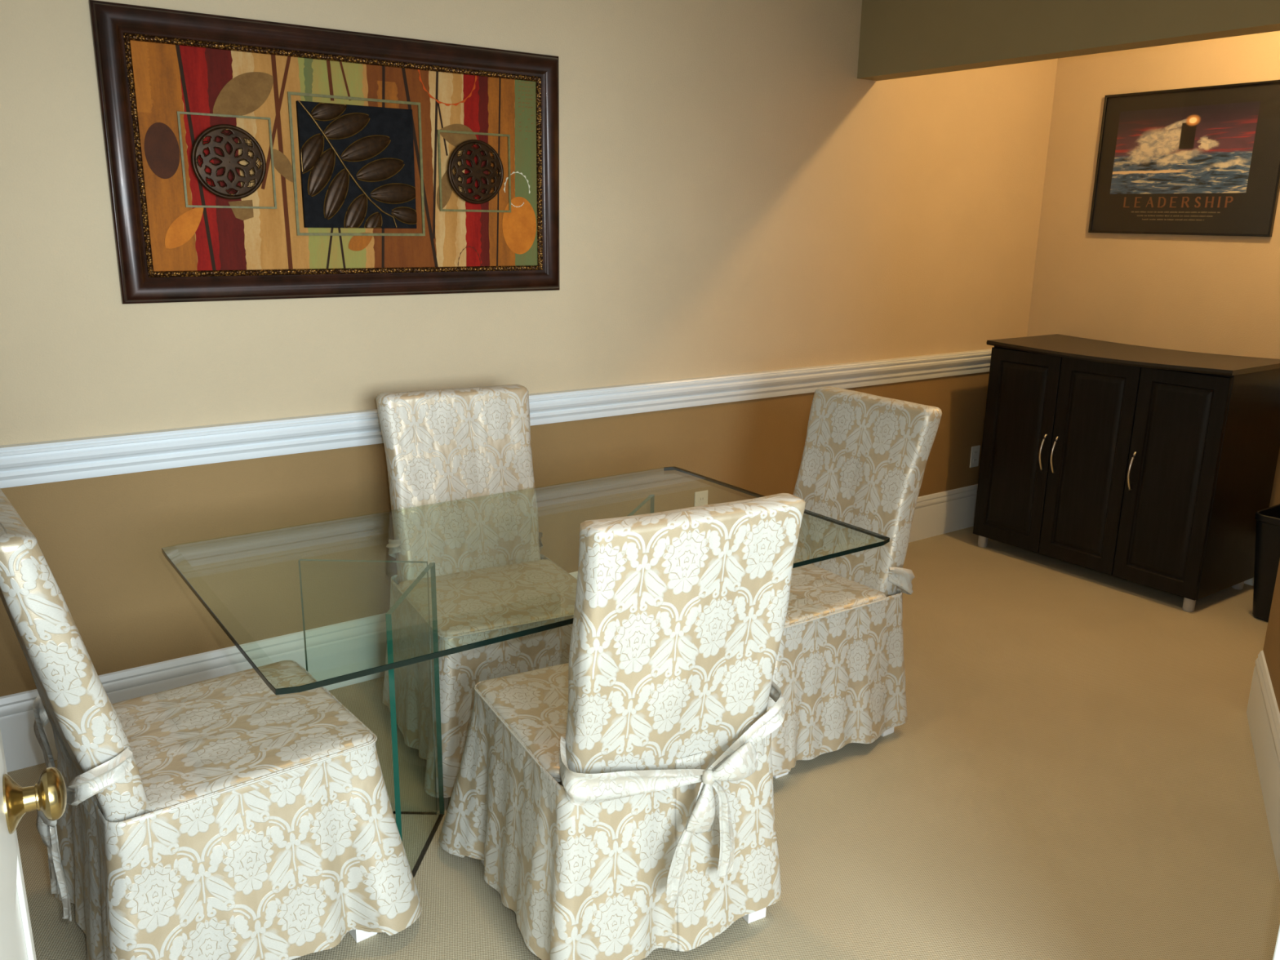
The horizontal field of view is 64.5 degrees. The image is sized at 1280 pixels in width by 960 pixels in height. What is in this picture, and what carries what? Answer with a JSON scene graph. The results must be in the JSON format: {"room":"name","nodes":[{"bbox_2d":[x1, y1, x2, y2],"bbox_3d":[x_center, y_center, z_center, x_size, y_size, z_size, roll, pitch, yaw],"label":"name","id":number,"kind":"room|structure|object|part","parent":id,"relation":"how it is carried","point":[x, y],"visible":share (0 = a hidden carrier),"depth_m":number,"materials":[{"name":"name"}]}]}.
{"room":"dining room","nodes":[
{"label":"dining room","id":0,"kind":"room"},
{"bbox_2d":[0,0,1057,697],"bbox_3d":[-0.289,-0.717,3.770,5.905,2.750,0.080,-9,18,-35],"label":"wall","id":1,"kind":"structure","parent":0,"point":[734,198],"depth_m":3.70,"materials":[{"name":"paint"}]},
{"bbox_2d":[88,0,559,303],"bbox_3d":[-0.871,-0.980,3.188,1.447,0.796,0.040,-9,18,-35],"label":"framed picture","id":2,"kind":"object","parent":1,"relation":"attached to","point":[247,159],"visible":1,"depth_m":3.11,"materials":[{"name":"painted canvas"},{"name":"mahogany wood"},{"name":"dark bronze"}]},
{"bbox_3d":[-0.882,-0.981,3.185,0.366,0.368,0.014,-9,18,-35],"label":"relief panel","id":3,"kind":"part","parent":2,"relation":"part of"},
{"bbox_2d":[0,484,977,772],"bbox_3d":[-0.281,0.483,4.041,5.805,0.232,0.016,-9,18,-35],"label":"baseboard","id":4,"kind":"structure","parent":1,"relation":"attached to","point":[340,649],"depth_m":3.38,"materials":[{"name":"white"}]},
{"bbox_2d":[0,348,991,488],"bbox_3d":[-0.260,-0.278,3.832,5.805,0.118,0.043,-9,18,-35],"label":"trim","id":5,"kind":"structure","parent":1,"relation":"attached to","point":[79,458],"depth_m":3.33,"materials":[{"name":"white wood"}]},
{"bbox_2d":[693,489,707,506],"bbox_3d":[0.262,0.104,4.347,0.072,0.116,0.008,-9,18,-35],"label":"wall outlet","id":6,"kind":"object","parent":1,"relation":"attached to","point":[700,497],"visible":0.59,"depth_m":4.34,"materials":[{"name":"beige plastic"}]},
{"bbox_2d":[698,496,705,502],"bbox_3d":[0.264,0.084,4.340,0.034,0.028,0.003,-9,18,-35],"label":"socket","id":7,"kind":"object","parent":6,"relation":"attached to","point":[701,499],"depth_m":4.34,"materials":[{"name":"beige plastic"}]},
{"bbox_2d":[969,444,980,467],"bbox_3d":[1.790,-0.125,5.422,0.072,0.116,0.008,-9,18,-35],"label":"wall outlet","id":8,"kind":"object","parent":1,"relation":"attached to","point":[975,453],"visible":1,"depth_m":5.42,"materials":[{"name":"white plastic"}]},
{"bbox_2d":[7,526,1279,959],"bbox_3d":[1.006,1.079,2.341,5.805,0.030,4.437,-9,18,-35],"label":"floor","id":9,"kind":"structure","parent":0,"point":[1071,772],"depth_m":2.88,"materials":[{"name":"carpet"}]},
{"bbox_2d":[0,488,422,959],"bbox_3d":[-0.962,0.515,2.226,0.753,1.056,0.673,-10,18,-37],"label":"dining chair","id":10,"kind":"object","parent":9,"relation":"on","point":[225,817],"visible":0.94,"depth_m":2.09,"materials":[{"name":"fabric"}]},
{"bbox_3d":[-1.167,0.340,2.011,0.209,0.616,0.493,-10,18,-37],"label":"backrest","id":11,"kind":"part","parent":10,"relation":"part of","materials":[{"name":"fabric"}]},
{"bbox_3d":[-1.153,0.544,2.082,0.118,0.169,0.531,-10,18,-37],"label":"sash","id":12,"kind":"part","parent":10,"relation":"part of","materials":[{"name":"fabric"}]},
{"bbox_3d":[-0.917,0.553,2.277,0.479,0.038,0.531,-10,18,-37],"label":"seat","id":13,"kind":"part","parent":10,"relation":"part of","materials":[{"name":"fabric"}]},
{"bbox_3d":[-0.636,0.977,2.313,0.050,0.130,0.050,-10,18,-37],"label":"leg","id":14,"kind":"part","parent":10,"relation":"part of","materials":[{"name":"white paint"}]},
{"bbox_2d":[375,384,577,797],"bbox_3d":[-0.455,0.290,3.126,0.672,1.056,0.747,-7,16,-28],"label":"dining chair","id":15,"kind":"object","parent":9,"relation":"on","point":[464,501],"visible":0.74,"depth_m":3.17,"materials":[{"name":"fabric"}]},
{"bbox_3d":[-0.574,0.018,3.295,0.500,0.616,0.209,-7,16,-28],"label":"backrest","id":16,"kind":"part","parent":15,"relation":"part of","materials":[{"name":"fabric"}]},
{"bbox_3d":[-0.562,0.231,3.331,0.532,0.169,0.119,-7,16,-28],"label":"sash","id":17,"kind":"part","parent":15,"relation":"part of","materials":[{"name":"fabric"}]},
{"bbox_3d":[-0.421,0.352,3.087,0.531,0.037,0.479,-7,16,-28],"label":"seat","id":18,"kind":"part","parent":15,"relation":"part of","materials":[{"name":"fabric"}]},
{"bbox_2d":[161,466,889,877],"bbox_3d":[-0.281,0.527,2.836,1.695,0.750,1.011,-9,18,-35],"label":"glass dining table","id":19,"kind":"object","parent":9,"relation":"on","point":[391,665],"visible":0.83,"depth_m":2.47,"materials":[{"name":"clear glass"}]},
{"bbox_3d":[-0.719,0.563,2.707,0.331,0.731,0.013,1,15,0],"label":"pedestal panel","id":20,"kind":"part","parent":19,"relation":"part of","materials":[{"name":"clear glass"}]},
{"bbox_3d":[-0.554,0.610,2.534,0.013,0.731,0.352,2,15,4],"label":"pedestal panel","id":21,"kind":"part","parent":19,"relation":"part of","materials":[{"name":"clear glass"}]},
{"bbox_3d":[-0.016,0.443,3.215,0.013,0.731,0.358,5,15,16],"label":"pedestal panel","id":22,"kind":"part","parent":19,"relation":"part of","materials":[{"name":"clear glass"}]},
{"bbox_2d":[438,493,805,959],"bbox_3d":[-0.060,0.490,2.381,0.682,1.057,0.745,-7,16,-28],"label":"dining chair","id":23,"kind":"object","parent":9,"relation":"on","point":[617,797],"visible":1,"depth_m":2.12,"materials":[{"name":"fabric"}]},
{"bbox_3d":[-0.070,0.531,2.419,0.531,0.038,0.479,-7,16,-28],"label":"seat","id":24,"kind":"part","parent":23,"relation":"part of","materials":[{"name":"fabric"}]},
{"bbox_3d":[0.073,0.547,2.148,0.532,0.169,0.119,-7,16,-28],"label":"sash","id":25,"kind":"part","parent":23,"relation":"part of","materials":[{"name":"fabric"}]},
{"bbox_3d":[0.084,0.341,2.087,0.491,0.617,0.178,-7,16,-28],"label":"backrest","id":26,"kind":"part","parent":23,"relation":"part of","materials":[{"name":"fabric"}]},
{"bbox_3d":[0.265,0.970,2.396,0.050,0.130,0.050,-7,16,-28],"label":"leg","id":27,"kind":"part","parent":23,"relation":"part of","materials":[{"name":"white paint"}]},
{"bbox_2d":[766,386,942,778],"bbox_3d":[0.475,0.281,3.224,0.745,1.056,0.657,-9,18,-34],"label":"dining chair","id":28,"kind":"object","parent":9,"relation":"on","point":[839,672],"visible":0.63,"depth_m":3.13,"materials":[{"name":"fabric"}]},
{"bbox_3d":[0.408,0.812,3.015,0.050,0.130,0.050,-9,18,-34],"label":"leg","id":29,"kind":"part","parent":28,"relation":"part of","materials":[{"name":"white paint"}]},
{"bbox_3d":[0.429,0.337,3.199,0.479,0.037,0.531,-9,18,-34],"label":"seat","id":30,"kind":"part","parent":28,"relation":"part of","materials":[{"name":"fabric"}]},
{"bbox_3d":[0.702,0.035,3.312,0.209,0.616,0.501,-9,18,-34],"label":"backrest","id":31,"kind":"part","parent":28,"relation":"part of","materials":[{"name":"fabric"}]},
{"bbox_3d":[0.787,0.752,3.270,0.050,0.130,0.050,-9,18,-34],"label":"leg","id":32,"kind":"part","parent":28,"relation":"part of","materials":[{"name":"white paint"}]},
{"bbox_3d":[0.681,0.246,3.349,0.119,0.169,0.531,-9,18,-34],"label":"sash","id":33,"kind":"part","parent":28,"relation":"part of","materials":[{"name":"fabric"}]},
{"bbox_2d":[973,333,1279,612],"bbox_3d":[2.251,-0.089,4.785,0.605,1.048,1.149,-9,18,-35],"label":"base cabinet","id":34,"kind":"object","parent":9,"relation":"on","point":[1151,467],"visible":1,"depth_m":4.49,"materials":[{"name":"black wood"}]},
{"bbox_3d":[1.825,-0.148,4.929,0.020,0.952,0.373,-9,18,-35],"label":"door","id":35,"kind":"part","parent":34,"relation":"part of","materials":[{"name":"brown wood"}]},
{"bbox_3d":[1.895,-0.128,4.785,0.038,0.178,0.010,-9,18,-35],"label":"handle","id":36,"kind":"part","parent":34,"relation":"part of","materials":[{"name":"silver metal"}]},
{"bbox_3d":[1.930,-0.116,4.738,0.038,0.178,0.010,-9,18,-35],"label":"handle","id":37,"kind":"part","parent":34,"relation":"part of","materials":[{"name":"silver metal"}]},
{"bbox_3d":[2.045,-0.068,4.635,0.020,0.952,0.371,-9,18,-35],"label":"door","id":38,"kind":"part","parent":34,"relation":"part of","materials":[{"name":"brown wood"}]},
{"bbox_3d":[2.149,-0.036,4.444,0.038,0.178,0.010,-9,18,-35],"label":"handle","id":39,"kind":"part","parent":34,"relation":"part of","materials":[{"name":"silver metal"}]},
{"bbox_3d":[2.263,0.011,4.341,0.020,0.952,0.369,-9,18,-35],"label":"door","id":40,"kind":"part","parent":34,"relation":"part of","materials":[{"name":"brown wood"}]},
{"bbox_2d":[1252,503,1279,621],"bbox_3d":[2.757,0.373,4.200,0.300,0.454,0.366,-9,18,-35],"label":"waste bin","id":41,"kind":"object","parent":9,"relation":"on","point":[1267,551],"visible":0.87,"depth_m":4.21,"materials":[{"name":"black plastic"}]},
{"bbox_2d":[857,0,1279,80],"bbox_3d":[1.580,-1.770,3.525,0.124,0.528,2.037,-9,18,-35],"label":"wall header","id":42,"kind":"structure","parent":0,"point":[899,38],"depth_m":3.71,"materials":[{"name":"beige paint"}]},
{"bbox_2d":[1026,31,1279,506],"bbox_3d":[3.010,-0.779,4.220,0.080,2.750,3.037,-9,18,-35],"label":"wall","id":43,"kind":"structure","parent":0,"point":[1207,294],"depth_m":4.88,"materials":[{"name":"paint"}]},
{"bbox_2d":[1088,80,1279,236],"bbox_3d":[2.509,-1.466,4.682,0.020,0.648,0.853,-9,18,-35],"label":"framed poster","id":44,"kind":"object","parent":43,"relation":"attached to","point":[1201,160],"visible":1,"depth_m":4.66,"materials":[{"name":"printed paper"},{"name":"black painted wood"}]},
{"bbox_2d":[1110,101,1260,194],"bbox_3d":[2.498,-1.523,4.691,0.001,0.382,0.636,-9,18,-35],"label":"print","id":45,"kind":"object","parent":44,"relation":"attached to","point":[1202,148],"depth_m":4.67},
{"bbox_2d":[1244,577,1253,586],"bbox_3d":[2.647,0.307,4.908,0.016,0.232,1.997,-9,18,-35],"label":"baseboard","id":46,"kind":"structure","parent":43,"relation":"attached to","point":[1251,581],"depth_m":4.69,"materials":[{"name":"white"}]},
{"bbox_2d":[1262,560,1279,712],"bbox_3d":[1.784,-0.315,2.351,0.120,2.750,1.698,8,16,25],"label":"wall","id":47,"kind":"structure","parent":0,"point":[1271,650],"depth_m":3.22,"materials":[{"name":"paint"}]},
{"bbox_2d":[1246,650,1279,880],"bbox_3d":[1.703,0.866,2.687,0.016,0.232,1.698,8,16,25],"label":"baseboard","id":48,"kind":"structure","parent":47,"relation":"attached to","point":[1263,713],"depth_m":3.00,"materials":[{"name":"white wood"}]},
{"bbox_3d":[0.213,0.072,0.752,2.980,2.750,0.100,-9,18,-35],"label":"wall","id":49,"kind":"structure","parent":0,"visible":0},
{"bbox_2d":[0,728,66,959],"bbox_3d":[-0.535,0.370,0.847,0.094,2.018,0.813,-7,17,-29],"label":"door","id":50,"kind":"structure","parent":49,"relation":"in","point":[48,796],"depth_m":1.14,"materials":[{"name":"white paint"}]},
{"bbox_3d":[-0.695,0.363,1.162,0.067,0.067,0.068,-9,18,-35],"label":"knob","id":51,"kind":"part","parent":50,"relation":"part of","materials":[{"name":"gold metal"}]},
{"bbox_2d":[1272,925,1279,959],"bbox_3d":[0.358,0.309,0.924,1.850,2.150,0.130,-9,18,-35],"label":"trim","id":52,"kind":"structure","parent":49,"relation":"attached to","point":[1277,951],"depth_m":1.60,"materials":[{"name":"white wood"}]}
]}

